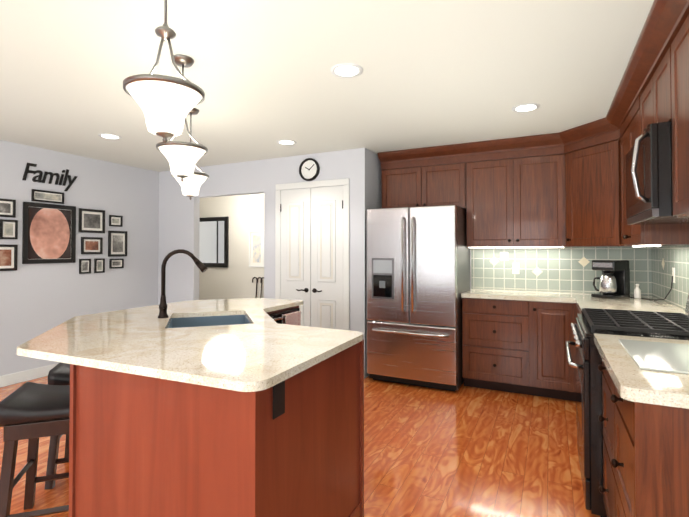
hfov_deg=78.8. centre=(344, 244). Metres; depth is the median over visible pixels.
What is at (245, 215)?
wall
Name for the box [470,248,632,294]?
wall
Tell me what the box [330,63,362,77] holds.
recessed light
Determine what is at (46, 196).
frame
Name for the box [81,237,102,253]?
frame
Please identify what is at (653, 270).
backsplash
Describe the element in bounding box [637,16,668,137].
upper cabinet
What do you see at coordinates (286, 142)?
recessed light
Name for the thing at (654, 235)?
upper cabinet
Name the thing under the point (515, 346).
base cabinet
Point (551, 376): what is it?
base cabinet
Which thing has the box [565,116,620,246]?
upper cabinet
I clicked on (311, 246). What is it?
pantry door
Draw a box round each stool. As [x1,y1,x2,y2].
[0,381,69,516]
[44,362,69,489]
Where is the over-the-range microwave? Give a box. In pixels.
[626,121,688,224]
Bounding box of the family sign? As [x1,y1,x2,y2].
[22,163,77,190]
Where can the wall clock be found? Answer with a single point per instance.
(309, 169)
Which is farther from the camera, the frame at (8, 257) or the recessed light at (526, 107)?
the frame at (8, 257)
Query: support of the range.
on the floor
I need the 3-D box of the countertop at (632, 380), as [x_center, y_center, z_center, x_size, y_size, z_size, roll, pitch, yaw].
[1.347,0.457,1.548,0.662,0.040,0.925,0,-1,26]
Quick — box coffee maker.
[591,260,629,298]
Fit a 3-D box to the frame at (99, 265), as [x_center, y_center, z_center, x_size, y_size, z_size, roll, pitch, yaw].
[-2.942,0.251,5.035,0.020,0.170,0.120,0,-1,26]
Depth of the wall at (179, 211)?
4.99 m
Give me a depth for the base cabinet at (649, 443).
1.26 m
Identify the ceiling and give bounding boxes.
[0,0,653,171]
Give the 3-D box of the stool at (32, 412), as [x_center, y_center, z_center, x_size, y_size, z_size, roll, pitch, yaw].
[-1.400,1.046,2.106,0.461,0.662,0.391,0,-1,-19]
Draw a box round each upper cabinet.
[381,144,464,208]
[465,132,564,247]
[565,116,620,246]
[617,80,688,246]
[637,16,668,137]
[669,0,688,217]
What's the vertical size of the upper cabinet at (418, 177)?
0.647 m
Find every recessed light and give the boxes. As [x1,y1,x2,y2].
[98,133,121,139]
[277,140,296,144]
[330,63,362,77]
[512,103,539,112]
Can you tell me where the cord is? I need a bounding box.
[631,276,672,300]
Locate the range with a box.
[565,293,688,516]
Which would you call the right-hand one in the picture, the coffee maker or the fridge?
the coffee maker
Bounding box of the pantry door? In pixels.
[275,178,348,329]
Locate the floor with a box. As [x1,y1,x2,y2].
[0,376,599,516]
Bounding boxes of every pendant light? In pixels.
[123,0,204,142]
[156,54,207,181]
[171,108,208,199]
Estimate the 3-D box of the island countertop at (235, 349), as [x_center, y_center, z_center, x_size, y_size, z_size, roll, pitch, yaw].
[-0.711,0.467,2.568,1.898,0.031,1.998,0,-1,26]
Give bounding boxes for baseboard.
[0,363,58,387]
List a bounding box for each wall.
[0,140,158,375]
[158,148,381,377]
[199,193,263,299]
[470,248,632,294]
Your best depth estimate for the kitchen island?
1.59 m
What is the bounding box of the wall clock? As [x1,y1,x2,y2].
[299,158,319,180]
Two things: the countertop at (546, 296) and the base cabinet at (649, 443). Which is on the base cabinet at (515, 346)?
the countertop at (546, 296)
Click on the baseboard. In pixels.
(21, 376)
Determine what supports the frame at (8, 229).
attached to the wall at (36, 300)
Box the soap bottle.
[634,284,640,298]
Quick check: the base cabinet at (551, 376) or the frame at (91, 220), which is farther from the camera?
the frame at (91, 220)
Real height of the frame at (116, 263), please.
0.119 m
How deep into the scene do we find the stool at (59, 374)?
2.39 m
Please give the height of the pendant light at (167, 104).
0.702 m
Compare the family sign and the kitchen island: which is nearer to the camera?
the kitchen island
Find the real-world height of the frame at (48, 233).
0.640 m
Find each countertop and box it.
[17,298,363,400]
[461,288,659,302]
[573,296,684,313]
[594,333,688,408]
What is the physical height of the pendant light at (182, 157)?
0.702 m
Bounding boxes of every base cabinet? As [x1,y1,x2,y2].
[462,298,529,394]
[530,301,577,400]
[598,360,609,516]
[610,376,688,516]
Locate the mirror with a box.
[199,216,228,266]
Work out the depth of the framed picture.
6.91 m
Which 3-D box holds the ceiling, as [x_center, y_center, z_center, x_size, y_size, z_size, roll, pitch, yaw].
[-2.015,-1.092,2.315,7.600,0.060,9.000,0,-1,26]
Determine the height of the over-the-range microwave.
0.450 m
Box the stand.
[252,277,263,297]
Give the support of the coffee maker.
on the countertop at (546, 296)
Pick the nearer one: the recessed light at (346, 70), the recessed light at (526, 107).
the recessed light at (346, 70)
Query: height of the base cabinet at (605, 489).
0.888 m
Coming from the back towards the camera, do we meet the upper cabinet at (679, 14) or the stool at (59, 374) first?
the stool at (59, 374)
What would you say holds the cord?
attached to the coffee maker
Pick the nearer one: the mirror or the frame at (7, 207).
the frame at (7, 207)
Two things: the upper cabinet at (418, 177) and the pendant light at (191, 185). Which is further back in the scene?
the upper cabinet at (418, 177)
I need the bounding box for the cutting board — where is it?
[618,339,688,373]
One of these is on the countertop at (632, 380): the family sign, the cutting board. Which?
the cutting board
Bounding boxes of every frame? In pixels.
[0,198,15,217]
[0,219,17,238]
[0,244,17,270]
[22,202,75,263]
[31,189,63,203]
[78,208,104,232]
[79,259,90,273]
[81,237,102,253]
[94,259,104,272]
[108,231,127,256]
[109,215,122,226]
[109,259,123,268]
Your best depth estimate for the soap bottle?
3.63 m
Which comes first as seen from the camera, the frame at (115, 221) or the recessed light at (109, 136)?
the recessed light at (109, 136)
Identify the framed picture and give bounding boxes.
[249,230,263,267]
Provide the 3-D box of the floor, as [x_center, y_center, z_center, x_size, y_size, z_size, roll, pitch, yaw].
[-2.015,1.407,2.280,7.600,0.060,9.000,0,-1,26]
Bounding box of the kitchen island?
[31,345,363,516]
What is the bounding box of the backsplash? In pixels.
[471,245,688,308]
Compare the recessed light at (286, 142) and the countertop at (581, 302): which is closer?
the countertop at (581, 302)
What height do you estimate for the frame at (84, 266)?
0.170 m
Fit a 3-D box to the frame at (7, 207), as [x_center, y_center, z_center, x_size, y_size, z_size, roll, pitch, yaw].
[-3.391,-0.367,4.128,0.020,0.180,0.260,0,-1,26]
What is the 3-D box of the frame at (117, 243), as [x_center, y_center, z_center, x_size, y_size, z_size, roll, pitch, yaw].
[-2.838,-0.014,5.250,0.020,0.320,0.250,0,-1,26]
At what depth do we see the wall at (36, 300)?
4.80 m
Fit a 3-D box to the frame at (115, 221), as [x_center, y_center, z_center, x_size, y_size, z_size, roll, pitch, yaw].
[-2.851,-0.297,5.227,0.020,0.137,0.170,0,-1,26]
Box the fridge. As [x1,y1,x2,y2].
[367,205,469,390]

